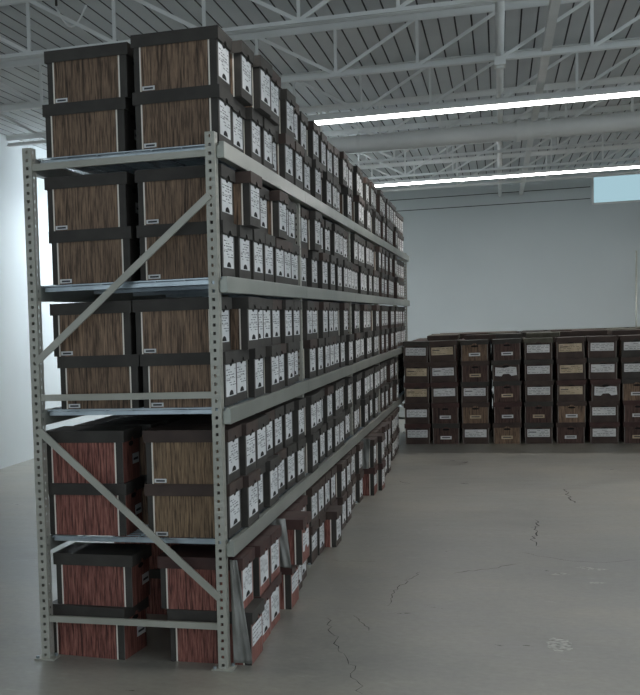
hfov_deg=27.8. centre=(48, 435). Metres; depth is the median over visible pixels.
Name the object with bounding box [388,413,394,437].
storage box
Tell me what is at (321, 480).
storage box
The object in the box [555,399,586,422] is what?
storage box
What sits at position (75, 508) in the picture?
storage box
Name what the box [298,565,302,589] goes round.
storage box
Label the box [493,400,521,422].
storage box
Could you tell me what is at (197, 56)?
storage box
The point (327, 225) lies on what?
storage box
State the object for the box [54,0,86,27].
cable
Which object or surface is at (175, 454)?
storage box
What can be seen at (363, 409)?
storage box
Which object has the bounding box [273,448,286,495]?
storage box
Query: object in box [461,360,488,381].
storage box
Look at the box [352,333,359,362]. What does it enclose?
storage box
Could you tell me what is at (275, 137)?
storage box
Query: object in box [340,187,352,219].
storage box
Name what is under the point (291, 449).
storage box
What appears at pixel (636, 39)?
joist
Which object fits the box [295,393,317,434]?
storage box
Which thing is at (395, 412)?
storage box
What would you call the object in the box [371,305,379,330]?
storage box
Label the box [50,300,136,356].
storage box
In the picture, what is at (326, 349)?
storage box
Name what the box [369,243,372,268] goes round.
storage box
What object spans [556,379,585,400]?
storage box
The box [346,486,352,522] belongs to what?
storage box
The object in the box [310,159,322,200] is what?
storage box
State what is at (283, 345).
storage box
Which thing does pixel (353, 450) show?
storage box
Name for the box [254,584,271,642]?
storage box
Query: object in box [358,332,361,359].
storage box
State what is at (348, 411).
storage box
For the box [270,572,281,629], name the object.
storage box
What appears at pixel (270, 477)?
storage box
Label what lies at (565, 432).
storage box
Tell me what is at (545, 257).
wall
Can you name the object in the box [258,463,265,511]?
storage box
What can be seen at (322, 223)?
storage box
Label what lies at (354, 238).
storage box
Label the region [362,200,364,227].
storage box
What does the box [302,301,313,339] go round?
storage box
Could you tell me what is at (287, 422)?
storage box
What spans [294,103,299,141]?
storage box
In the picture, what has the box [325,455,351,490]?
storage box
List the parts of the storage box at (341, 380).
lid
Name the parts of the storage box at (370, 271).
lid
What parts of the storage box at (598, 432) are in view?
lid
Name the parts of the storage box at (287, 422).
lid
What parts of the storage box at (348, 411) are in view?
lid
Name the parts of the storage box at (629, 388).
lid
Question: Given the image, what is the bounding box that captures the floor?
[0,406,639,694]
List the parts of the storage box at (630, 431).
lid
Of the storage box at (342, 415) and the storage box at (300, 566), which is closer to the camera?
the storage box at (300, 566)
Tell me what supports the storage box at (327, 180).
on the rack at (215, 286)
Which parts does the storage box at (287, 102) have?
lid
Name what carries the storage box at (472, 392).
on the storage box at (471, 412)
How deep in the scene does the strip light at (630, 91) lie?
10.85 m
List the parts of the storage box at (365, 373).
lid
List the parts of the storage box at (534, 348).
lid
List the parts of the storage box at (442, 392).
lid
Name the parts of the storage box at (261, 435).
lid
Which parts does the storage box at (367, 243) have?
lid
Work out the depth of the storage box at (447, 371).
15.23 m
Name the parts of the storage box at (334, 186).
lid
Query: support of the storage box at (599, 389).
on the storage box at (598, 411)
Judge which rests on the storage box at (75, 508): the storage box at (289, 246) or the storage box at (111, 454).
the storage box at (111, 454)
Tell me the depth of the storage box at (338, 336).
9.60 m
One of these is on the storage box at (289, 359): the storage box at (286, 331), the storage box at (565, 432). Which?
the storage box at (286, 331)
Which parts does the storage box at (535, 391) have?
lid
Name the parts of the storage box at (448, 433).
lid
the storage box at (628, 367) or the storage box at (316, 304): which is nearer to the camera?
the storage box at (316, 304)
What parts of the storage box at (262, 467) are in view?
lid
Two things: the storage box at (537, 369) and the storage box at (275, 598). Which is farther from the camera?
the storage box at (537, 369)
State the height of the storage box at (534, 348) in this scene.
0.252 m
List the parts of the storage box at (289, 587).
lid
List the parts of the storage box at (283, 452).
lid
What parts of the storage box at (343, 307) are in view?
lid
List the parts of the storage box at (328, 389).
lid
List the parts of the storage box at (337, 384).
lid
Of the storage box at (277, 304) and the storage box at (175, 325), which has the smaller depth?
the storage box at (175, 325)
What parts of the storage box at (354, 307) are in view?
lid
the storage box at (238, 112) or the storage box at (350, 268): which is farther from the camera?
the storage box at (350, 268)
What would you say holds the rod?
on the floor
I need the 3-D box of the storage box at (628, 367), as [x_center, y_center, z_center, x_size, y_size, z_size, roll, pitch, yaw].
[6.930,-0.810,14.679,0.328,0.252,0.405,-1,5,19]
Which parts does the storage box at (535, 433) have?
lid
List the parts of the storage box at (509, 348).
lid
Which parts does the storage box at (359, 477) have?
lid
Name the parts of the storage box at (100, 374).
lid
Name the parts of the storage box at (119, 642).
lid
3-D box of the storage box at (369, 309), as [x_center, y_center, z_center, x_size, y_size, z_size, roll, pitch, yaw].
[2.835,-1.110,11.779,0.405,0.252,0.312,0,5,20]
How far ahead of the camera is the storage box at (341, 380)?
9.97 m
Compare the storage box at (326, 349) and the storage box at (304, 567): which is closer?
the storage box at (304, 567)
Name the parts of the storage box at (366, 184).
lid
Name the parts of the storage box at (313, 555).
lid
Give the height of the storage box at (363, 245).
0.252 m
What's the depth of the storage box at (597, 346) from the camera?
14.60 m
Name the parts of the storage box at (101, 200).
lid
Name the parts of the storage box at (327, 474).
lid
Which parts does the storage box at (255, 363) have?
lid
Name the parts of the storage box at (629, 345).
lid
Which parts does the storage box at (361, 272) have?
lid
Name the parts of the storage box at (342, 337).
lid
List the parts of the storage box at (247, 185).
lid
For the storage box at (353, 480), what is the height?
0.252 m
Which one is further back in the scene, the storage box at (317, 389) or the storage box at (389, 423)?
the storage box at (389, 423)
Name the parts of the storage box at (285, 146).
lid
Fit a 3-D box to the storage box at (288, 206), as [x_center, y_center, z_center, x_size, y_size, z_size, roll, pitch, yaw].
[1.202,-1.265,7.337,0.405,0.252,0.312,0,5,21]
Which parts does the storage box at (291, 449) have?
lid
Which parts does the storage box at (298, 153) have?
lid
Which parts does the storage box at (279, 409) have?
lid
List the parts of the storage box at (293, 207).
lid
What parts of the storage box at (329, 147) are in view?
lid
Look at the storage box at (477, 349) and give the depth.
15.09 m
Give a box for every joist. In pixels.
[0,0,510,60]
[0,0,639,112]
[0,37,639,146]
[6,75,639,140]
[323,103,639,163]
[347,130,639,179]
[360,143,639,191]
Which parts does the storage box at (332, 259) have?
lid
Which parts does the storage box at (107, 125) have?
lid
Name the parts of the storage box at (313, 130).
lid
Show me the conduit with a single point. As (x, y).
(499, 6)
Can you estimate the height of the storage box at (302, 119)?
0.252 m
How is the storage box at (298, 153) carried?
on the rack at (215, 286)
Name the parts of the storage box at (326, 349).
lid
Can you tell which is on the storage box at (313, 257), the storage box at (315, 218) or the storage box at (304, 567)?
the storage box at (315, 218)
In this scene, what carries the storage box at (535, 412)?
on the storage box at (535, 433)
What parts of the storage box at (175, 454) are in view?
lid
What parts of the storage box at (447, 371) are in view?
lid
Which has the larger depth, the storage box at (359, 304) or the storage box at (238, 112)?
the storage box at (359, 304)
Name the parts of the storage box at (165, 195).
lid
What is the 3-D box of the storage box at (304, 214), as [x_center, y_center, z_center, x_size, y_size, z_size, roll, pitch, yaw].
[1.478,-1.342,8.121,0.405,0.252,0.312,0,5,21]
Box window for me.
[592,171,639,204]
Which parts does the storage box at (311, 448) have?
lid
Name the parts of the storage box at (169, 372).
lid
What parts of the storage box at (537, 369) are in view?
lid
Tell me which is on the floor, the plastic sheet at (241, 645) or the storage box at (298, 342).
the plastic sheet at (241, 645)
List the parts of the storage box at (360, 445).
lid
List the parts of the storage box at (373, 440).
lid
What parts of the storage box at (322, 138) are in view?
lid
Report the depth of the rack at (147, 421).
6.64 m
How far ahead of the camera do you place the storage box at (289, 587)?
6.86 m
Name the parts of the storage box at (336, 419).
lid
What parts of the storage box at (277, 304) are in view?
lid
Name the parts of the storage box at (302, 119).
lid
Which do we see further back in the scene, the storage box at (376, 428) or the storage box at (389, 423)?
the storage box at (389, 423)
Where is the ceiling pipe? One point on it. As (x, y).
(527, 129)
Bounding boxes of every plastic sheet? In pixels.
[230,560,252,663]
[269,518,291,568]
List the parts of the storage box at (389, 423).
lid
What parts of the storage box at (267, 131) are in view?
lid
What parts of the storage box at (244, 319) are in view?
lid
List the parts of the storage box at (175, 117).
lid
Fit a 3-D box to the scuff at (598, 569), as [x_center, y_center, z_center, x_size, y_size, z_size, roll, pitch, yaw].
[3.355,0.819,7.600,0.150,0.001,0.080,0,5,20]
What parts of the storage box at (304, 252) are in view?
lid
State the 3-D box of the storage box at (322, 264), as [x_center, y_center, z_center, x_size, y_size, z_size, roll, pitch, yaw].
[1.777,-1.163,8.856,0.405,0.252,0.312,0,5,20]
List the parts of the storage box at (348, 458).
lid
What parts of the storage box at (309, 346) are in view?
lid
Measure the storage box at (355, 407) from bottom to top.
0.252 m
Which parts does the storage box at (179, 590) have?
lid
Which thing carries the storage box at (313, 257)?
on the rack at (215, 286)
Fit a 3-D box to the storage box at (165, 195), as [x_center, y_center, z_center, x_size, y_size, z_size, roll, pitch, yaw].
[0.642,-1.112,5.798,0.405,0.252,0.312,0,5,20]
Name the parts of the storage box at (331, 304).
lid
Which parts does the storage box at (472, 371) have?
lid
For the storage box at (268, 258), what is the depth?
6.66 m
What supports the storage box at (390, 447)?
on the floor
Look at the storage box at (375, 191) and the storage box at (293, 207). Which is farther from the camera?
the storage box at (375, 191)
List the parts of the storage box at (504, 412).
lid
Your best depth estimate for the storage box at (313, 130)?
8.26 m
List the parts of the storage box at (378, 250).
lid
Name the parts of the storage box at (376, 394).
lid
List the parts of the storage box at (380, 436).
lid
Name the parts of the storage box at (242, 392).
lid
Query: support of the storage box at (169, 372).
on the rack at (215, 286)
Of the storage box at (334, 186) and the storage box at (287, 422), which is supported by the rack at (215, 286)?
the storage box at (334, 186)
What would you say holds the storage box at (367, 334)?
on the rack at (215, 286)
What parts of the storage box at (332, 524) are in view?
lid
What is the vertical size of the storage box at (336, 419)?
0.252 m
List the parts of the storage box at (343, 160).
lid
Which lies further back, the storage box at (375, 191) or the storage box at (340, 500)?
the storage box at (375, 191)
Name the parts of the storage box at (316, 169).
lid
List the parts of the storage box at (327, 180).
lid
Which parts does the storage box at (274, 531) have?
lid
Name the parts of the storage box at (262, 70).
lid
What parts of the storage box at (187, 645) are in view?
lid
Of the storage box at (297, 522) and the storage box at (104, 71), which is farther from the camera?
the storage box at (297, 522)
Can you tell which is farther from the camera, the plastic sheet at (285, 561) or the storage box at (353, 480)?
the storage box at (353, 480)
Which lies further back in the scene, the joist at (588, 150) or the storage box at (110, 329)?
the joist at (588, 150)
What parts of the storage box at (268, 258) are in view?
lid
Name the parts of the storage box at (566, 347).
lid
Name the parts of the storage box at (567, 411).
lid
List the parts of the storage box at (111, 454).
lid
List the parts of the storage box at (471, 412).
lid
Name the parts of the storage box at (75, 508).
lid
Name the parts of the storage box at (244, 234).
lid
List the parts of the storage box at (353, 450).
lid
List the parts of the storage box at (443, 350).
lid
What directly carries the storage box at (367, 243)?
on the storage box at (366, 270)
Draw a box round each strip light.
[307,86,639,124]
[373,163,639,186]
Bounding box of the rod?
[635,251,636,326]
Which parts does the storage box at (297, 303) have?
lid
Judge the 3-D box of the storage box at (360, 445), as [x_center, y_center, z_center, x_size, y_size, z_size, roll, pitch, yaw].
[2.537,0.192,10.871,0.405,0.252,0.312,0,5,20]
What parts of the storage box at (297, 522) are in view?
lid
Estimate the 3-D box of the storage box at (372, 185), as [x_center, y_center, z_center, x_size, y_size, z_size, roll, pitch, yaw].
[3.005,-2.356,12.269,0.405,0.252,0.312,0,5,20]
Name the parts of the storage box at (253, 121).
lid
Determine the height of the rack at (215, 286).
2.440 m
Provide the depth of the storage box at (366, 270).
11.70 m
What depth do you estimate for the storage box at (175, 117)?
5.64 m
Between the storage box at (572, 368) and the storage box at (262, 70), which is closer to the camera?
the storage box at (262, 70)
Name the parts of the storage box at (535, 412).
lid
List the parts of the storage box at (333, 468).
lid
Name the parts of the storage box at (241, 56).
lid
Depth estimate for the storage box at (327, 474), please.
8.76 m
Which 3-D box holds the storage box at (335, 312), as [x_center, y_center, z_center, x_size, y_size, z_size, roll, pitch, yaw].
[2.014,-0.889,9.553,0.405,0.252,0.312,0,5,20]
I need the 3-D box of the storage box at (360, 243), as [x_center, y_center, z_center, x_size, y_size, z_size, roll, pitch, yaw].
[2.602,-1.644,11.153,0.405,0.252,0.312,0,5,20]
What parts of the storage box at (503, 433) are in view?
lid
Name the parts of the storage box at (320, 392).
lid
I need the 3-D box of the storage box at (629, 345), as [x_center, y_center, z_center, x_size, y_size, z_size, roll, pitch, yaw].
[6.920,-1.063,14.658,0.328,0.252,0.405,0,5,20]
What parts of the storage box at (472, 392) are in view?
lid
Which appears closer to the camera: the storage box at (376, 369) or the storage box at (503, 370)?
the storage box at (376, 369)
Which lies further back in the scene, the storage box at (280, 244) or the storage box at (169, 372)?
the storage box at (280, 244)
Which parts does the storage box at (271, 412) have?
lid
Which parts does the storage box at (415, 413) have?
lid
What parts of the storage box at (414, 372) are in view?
lid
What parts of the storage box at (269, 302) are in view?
lid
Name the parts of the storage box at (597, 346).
lid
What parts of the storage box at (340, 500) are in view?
lid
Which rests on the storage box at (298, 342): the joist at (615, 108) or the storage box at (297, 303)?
the storage box at (297, 303)
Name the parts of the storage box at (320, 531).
lid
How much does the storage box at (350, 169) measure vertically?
0.252 m
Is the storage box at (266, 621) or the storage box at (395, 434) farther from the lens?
the storage box at (395, 434)
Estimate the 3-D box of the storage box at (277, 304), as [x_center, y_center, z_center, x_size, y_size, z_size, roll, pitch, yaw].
[1.108,-0.644,7.096,0.405,0.252,0.312,0,5,20]
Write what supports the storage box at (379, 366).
on the storage box
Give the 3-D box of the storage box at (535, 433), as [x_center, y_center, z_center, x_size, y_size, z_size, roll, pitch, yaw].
[5.965,-0.047,15.106,0.328,0.252,0.405,0,5,20]
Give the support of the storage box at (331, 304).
on the storage box at (333, 339)
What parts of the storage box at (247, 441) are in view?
lid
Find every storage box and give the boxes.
[42,97,139,158]
[44,42,134,103]
[44,171,138,231]
[46,425,141,483]
[48,226,140,284]
[48,476,143,535]
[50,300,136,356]
[50,596,148,659]
[53,542,151,606]
[57,354,143,408]
[130,25,231,92]
[132,84,233,150]
[132,297,231,353]
[134,163,234,225]
[136,220,236,280]
[140,350,238,407]
[143,424,241,483]
[144,476,242,537]
[157,545,254,610]
[161,98,244,164]
[166,419,257,475]
[167,598,264,665]
[179,535,270,596]
[180,414,268,467]
[185,107,262,165]
[191,409,274,457]
[230,40,253,105]
[230,297,260,349]
[233,171,261,228]
[234,225,252,278]
[235,117,273,171]
[237,349,248,400]
[237,525,281,582]
[241,468,260,526]
[244,55,272,116]
[247,346,265,397]
[250,229,264,280]
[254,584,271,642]
[258,298,265,346]
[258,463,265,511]
[259,187,268,233]
[260,511,310,564]
[263,133,294,185]
[263,233,274,281]
[263,299,272,345]
[263,455,279,507]
[264,344,280,392]
[264,503,300,510]
[265,70,280,125]
[267,190,288,239]
[268,405,283,453]
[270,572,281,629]
[271,299,281,344]
[272,131,277,173]
[272,141,303,189]
[273,237,285,283]
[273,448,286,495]
[274,89,280,133]
[274,343,285,387]
[278,401,293,446]
[279,89,295,139]
[280,300,293,342]
[280,565,298,609]
[283,442,296,489]
[283,482,318,525]
[284,241,292,284]
[284,342,295,385]
[286,199,290,241]
[288,398,305,441]
[289,201,296,244]
[291,244,299,285]
[292,300,301,341]
[293,495,306,510]
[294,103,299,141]
[294,341,299,381]
[295,207,308,248]
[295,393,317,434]
[295,437,305,482]
[298,111,307,154]
[298,339,316,378]
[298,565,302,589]
[300,247,307,286]
[302,153,311,194]
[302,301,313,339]
[302,561,306,581]
[305,430,319,472]
[306,121,319,160]
[306,251,318,287]
[307,211,321,251]
[307,390,323,429]
[307,519,318,563]
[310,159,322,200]
[312,302,318,338]
[312,388,324,422]
[316,338,324,375]
[316,476,324,518]
[317,252,328,289]
[317,302,328,337]
[317,512,325,554]
[318,219,323,252]
[318,423,325,462]
[319,132,326,171]
[319,385,333,422]
[321,172,332,207]
[323,220,331,254]
[323,337,330,372]
[323,470,330,510]
[324,505,342,546]
[325,419,333,456]
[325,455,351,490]
[326,141,333,174]
[326,381,340,415]
[328,255,335,289]
[328,302,334,336]
[329,465,336,504]
[330,224,340,257]
[330,336,335,370]
[331,177,337,210]
[332,146,339,182]
[332,416,340,451]
[333,303,338,335]
[335,258,342,290]
[335,335,339,368]
[335,460,346,496]
[336,379,344,411]
[336,413,344,447]
[336,492,346,529]
[337,184,340,212]
[338,151,347,187]
[338,303,348,334]
[339,227,343,259]
[339,335,345,366]
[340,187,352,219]
[341,377,352,408]
[342,260,348,291]
[343,231,347,259]
[344,160,348,187]
[344,408,350,438]
[345,334,353,365]
[346,374,360,404]
[346,441,363,473]
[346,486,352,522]
[347,234,358,264]
[348,162,352,189]
[348,262,352,292]
[348,304,358,333]
[349,403,358,433]
[350,446,355,479]
[351,264,355,292]
[351,476,355,509]
[352,166,360,194]
[352,195,362,226]
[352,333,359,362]
[353,372,361,399]
[354,265,358,293]
[355,470,363,502]
[357,237,362,265]
[357,304,359,331]
[358,266,364,293]
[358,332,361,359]
[358,370,368,398]
[359,304,367,331]
[359,397,368,426]
[360,172,362,196]
[361,332,364,359]
[361,438,369,468]
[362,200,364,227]
[362,239,364,266]
[362,369,370,395]
[363,177,369,204]
[363,436,377,467]
[363,464,377,495]
[364,204,370,230]
[364,241,369,268]
[364,268,367,294]
[364,331,370,358]
[365,367,373,394]
[365,433,384,462]
[367,269,372,294]
[367,305,370,331]
[368,393,372,420]
[369,182,374,209]
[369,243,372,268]
[369,305,371,330]
[370,331,372,356]
[370,366,378,392]
[371,211,378,235]
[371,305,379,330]
[372,187,376,210]
[372,246,374,269]
[372,270,377,295]
[372,330,377,355]
[372,365,380,389]
[372,391,378,417]
[373,427,381,432]
[374,246,381,271]
[376,271,379,295]
[376,424,387,451]
[377,330,378,354]
[377,460,385,490]
[379,422,390,448]
[384,449,387,475]
[386,416,391,438]
[387,446,391,472]
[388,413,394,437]
[391,411,396,433]
[391,436,394,460]
[394,433,396,454]
[395,407,398,428]
[396,430,397,452]
[397,427,399,448]
[403,341,429,361]
[404,361,429,382]
[404,381,430,402]
[404,401,431,423]
[404,421,431,443]
[429,340,457,361]
[430,360,458,382]
[430,380,458,402]
[431,401,459,423]
[432,421,459,443]
[460,339,488,360]
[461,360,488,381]
[461,380,488,402]
[461,400,489,422]
[462,421,489,443]
[491,360,520,380]
[492,338,520,360]
[492,421,521,443]
[493,379,521,401]
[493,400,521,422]
[523,337,552,359]
[523,358,552,380]
[524,379,553,401]
[524,400,552,422]
[524,420,552,443]
[554,336,584,358]
[554,357,585,379]
[554,420,585,443]
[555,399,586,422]
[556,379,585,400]
[586,335,617,357]
[586,357,617,378]
[587,399,618,421]
[587,420,619,442]
[588,377,620,400]
[617,335,639,356]
[617,356,639,378]
[620,378,639,399]
[620,399,639,421]
[621,420,639,442]
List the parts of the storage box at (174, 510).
lid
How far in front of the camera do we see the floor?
7.11 m
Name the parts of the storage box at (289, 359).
lid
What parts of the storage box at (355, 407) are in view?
lid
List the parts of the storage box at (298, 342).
lid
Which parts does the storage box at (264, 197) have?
lid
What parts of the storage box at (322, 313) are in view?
lid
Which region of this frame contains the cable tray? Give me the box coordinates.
[519,0,560,194]
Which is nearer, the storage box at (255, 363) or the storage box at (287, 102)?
the storage box at (255, 363)
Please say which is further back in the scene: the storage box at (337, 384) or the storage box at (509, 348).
the storage box at (509, 348)
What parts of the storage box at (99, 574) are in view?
lid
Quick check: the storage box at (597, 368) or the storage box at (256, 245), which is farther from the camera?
the storage box at (597, 368)
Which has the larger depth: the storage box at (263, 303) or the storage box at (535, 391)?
the storage box at (535, 391)
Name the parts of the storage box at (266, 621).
lid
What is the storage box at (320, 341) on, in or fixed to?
on the rack at (215, 286)
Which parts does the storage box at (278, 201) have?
lid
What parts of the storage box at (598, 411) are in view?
lid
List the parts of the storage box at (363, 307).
lid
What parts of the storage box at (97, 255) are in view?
lid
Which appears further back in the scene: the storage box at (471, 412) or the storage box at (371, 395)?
the storage box at (471, 412)
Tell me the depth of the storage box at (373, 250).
12.44 m
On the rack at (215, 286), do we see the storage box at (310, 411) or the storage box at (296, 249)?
the storage box at (296, 249)
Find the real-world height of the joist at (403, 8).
0.416 m
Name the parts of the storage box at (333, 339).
lid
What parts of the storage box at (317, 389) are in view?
lid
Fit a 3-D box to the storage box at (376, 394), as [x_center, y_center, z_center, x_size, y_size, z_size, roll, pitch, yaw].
[3.100,-0.314,12.479,0.405,0.252,0.312,0,5,20]
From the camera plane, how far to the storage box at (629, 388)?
14.54 m
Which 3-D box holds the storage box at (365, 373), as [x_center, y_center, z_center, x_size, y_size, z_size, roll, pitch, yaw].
[2.744,-0.470,11.497,0.405,0.252,0.312,0,5,20]
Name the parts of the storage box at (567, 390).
lid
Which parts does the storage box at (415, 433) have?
lid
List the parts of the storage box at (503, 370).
lid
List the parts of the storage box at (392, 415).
lid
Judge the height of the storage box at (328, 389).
0.252 m
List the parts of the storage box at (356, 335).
lid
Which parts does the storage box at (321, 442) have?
lid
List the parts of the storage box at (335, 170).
lid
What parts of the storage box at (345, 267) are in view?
lid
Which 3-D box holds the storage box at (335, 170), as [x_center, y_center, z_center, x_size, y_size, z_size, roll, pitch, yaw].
[2.049,-2.099,9.693,0.405,0.252,0.312,0,5,21]
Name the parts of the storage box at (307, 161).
lid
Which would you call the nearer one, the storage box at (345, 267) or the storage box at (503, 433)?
the storage box at (345, 267)
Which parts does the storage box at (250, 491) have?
lid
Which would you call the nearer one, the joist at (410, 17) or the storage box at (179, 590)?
the storage box at (179, 590)
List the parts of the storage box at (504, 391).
lid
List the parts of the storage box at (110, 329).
lid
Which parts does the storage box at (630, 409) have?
lid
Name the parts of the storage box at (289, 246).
lid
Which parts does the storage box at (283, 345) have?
lid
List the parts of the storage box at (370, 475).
lid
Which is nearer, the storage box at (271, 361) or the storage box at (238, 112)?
the storage box at (238, 112)
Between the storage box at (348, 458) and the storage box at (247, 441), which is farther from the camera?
the storage box at (348, 458)
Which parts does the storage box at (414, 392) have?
lid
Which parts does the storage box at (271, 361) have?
lid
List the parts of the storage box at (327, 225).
lid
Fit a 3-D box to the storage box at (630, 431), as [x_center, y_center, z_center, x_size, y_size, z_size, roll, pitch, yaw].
[6.991,-0.053,14.732,0.328,0.252,0.405,0,5,21]
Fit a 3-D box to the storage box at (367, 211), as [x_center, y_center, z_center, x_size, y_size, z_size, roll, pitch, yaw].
[2.865,-2.063,11.870,0.405,0.252,0.312,0,5,20]
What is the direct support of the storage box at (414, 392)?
on the storage box at (415, 413)
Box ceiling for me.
[0,0,639,181]
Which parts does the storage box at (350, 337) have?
lid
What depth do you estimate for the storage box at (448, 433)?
15.29 m
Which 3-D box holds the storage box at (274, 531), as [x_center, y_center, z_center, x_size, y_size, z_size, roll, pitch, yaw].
[1.002,0.620,6.551,0.405,0.252,0.312,0,5,20]
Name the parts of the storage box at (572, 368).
lid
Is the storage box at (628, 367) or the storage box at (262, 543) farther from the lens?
the storage box at (628, 367)
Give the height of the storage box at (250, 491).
0.252 m
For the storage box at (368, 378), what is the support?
on the storage box
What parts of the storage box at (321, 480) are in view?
lid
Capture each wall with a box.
[0,134,110,468]
[372,168,639,406]
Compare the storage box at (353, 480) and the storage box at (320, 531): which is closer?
the storage box at (320, 531)
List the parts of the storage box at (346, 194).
lid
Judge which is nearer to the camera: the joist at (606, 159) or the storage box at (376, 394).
the storage box at (376, 394)
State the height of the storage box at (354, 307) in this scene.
0.252 m
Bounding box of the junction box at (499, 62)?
[494,56,505,69]
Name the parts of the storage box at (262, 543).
lid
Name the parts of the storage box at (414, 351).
lid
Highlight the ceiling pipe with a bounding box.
[327,90,639,153]
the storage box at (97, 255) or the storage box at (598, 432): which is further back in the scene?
the storage box at (598, 432)
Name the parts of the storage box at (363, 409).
lid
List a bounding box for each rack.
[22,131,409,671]
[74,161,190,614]
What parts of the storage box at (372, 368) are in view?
lid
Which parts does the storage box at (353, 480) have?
lid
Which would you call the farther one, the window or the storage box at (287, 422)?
the window
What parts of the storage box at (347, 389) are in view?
lid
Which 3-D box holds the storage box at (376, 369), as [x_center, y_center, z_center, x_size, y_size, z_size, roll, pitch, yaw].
[3.082,-0.562,12.426,0.405,0.252,0.312,0,5,20]
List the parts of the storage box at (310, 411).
lid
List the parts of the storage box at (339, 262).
lid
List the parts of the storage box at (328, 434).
lid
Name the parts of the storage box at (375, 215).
lid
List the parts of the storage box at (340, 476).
lid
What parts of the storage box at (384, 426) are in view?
lid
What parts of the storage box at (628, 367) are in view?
lid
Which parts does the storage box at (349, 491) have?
lid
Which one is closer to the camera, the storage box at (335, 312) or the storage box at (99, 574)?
the storage box at (99, 574)
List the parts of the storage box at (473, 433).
lid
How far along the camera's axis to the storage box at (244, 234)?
6.00 m
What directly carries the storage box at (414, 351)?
on the storage box at (414, 372)
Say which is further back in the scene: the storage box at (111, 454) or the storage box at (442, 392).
the storage box at (442, 392)
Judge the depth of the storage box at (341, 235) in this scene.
9.85 m
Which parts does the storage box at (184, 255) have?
lid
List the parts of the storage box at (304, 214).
lid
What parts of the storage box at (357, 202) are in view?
lid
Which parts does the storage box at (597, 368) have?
lid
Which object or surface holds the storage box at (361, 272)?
on the rack at (215, 286)
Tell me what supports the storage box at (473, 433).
on the floor
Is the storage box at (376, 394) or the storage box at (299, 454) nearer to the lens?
the storage box at (299, 454)
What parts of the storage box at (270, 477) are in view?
lid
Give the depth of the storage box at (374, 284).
12.27 m
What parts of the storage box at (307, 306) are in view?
lid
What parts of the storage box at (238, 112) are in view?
lid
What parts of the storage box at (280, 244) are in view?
lid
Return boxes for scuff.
[546,638,572,651]
[585,568,607,570]
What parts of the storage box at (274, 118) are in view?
lid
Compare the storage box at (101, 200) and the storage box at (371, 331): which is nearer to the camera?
the storage box at (101, 200)
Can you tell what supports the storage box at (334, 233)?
on the storage box at (339, 262)
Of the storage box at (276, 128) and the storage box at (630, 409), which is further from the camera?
the storage box at (630, 409)
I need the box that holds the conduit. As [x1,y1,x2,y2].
[495,1,504,196]
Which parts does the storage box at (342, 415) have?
lid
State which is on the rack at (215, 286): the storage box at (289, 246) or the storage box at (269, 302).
the storage box at (289, 246)
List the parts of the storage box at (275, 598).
lid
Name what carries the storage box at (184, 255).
on the rack at (215, 286)
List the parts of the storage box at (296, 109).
lid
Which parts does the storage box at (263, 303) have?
lid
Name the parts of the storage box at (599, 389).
lid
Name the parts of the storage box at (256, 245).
lid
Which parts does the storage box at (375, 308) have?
lid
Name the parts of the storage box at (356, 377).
lid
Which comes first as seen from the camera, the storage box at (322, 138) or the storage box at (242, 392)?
the storage box at (242, 392)
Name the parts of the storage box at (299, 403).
lid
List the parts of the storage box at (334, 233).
lid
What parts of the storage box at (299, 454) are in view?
lid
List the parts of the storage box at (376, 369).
lid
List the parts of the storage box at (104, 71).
lid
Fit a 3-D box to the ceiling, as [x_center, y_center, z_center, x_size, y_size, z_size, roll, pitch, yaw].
[2.668,-3.200,8.348,10.650,0.160,27.400,0,5,20]
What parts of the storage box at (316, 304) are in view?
lid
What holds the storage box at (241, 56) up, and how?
on the storage box at (238, 112)
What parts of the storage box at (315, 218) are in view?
lid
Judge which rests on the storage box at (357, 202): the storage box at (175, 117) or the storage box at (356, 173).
the storage box at (356, 173)
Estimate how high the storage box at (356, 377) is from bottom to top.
0.252 m
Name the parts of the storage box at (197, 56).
lid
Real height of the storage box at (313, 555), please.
0.252 m
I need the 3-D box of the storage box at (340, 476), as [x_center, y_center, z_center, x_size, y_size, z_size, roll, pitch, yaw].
[2.064,0.326,9.512,0.405,0.252,0.312,0,5,20]
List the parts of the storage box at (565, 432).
lid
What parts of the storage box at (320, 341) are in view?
lid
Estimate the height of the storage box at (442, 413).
0.252 m
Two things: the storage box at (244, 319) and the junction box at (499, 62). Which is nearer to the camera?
the storage box at (244, 319)
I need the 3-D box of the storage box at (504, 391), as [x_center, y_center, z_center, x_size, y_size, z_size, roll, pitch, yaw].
[5.614,-0.552,15.184,0.328,0.252,0.405,-1,5,21]
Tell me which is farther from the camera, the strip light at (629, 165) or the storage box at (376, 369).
the strip light at (629, 165)
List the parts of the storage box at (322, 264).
lid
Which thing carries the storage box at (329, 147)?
on the storage box at (334, 186)
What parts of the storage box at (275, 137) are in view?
lid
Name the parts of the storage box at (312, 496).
lid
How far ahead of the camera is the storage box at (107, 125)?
5.79 m
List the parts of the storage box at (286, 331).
lid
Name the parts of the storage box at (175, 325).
lid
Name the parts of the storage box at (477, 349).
lid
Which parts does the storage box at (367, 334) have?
lid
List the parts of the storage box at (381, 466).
lid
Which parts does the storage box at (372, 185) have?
lid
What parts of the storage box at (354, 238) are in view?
lid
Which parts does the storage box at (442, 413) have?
lid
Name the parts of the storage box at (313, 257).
lid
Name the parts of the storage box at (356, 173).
lid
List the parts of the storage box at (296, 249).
lid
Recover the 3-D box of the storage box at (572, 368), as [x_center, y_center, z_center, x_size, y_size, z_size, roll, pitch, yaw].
[6.274,-0.808,14.918,0.328,0.252,0.405,-1,5,19]
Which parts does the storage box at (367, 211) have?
lid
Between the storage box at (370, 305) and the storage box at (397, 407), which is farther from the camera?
the storage box at (397, 407)

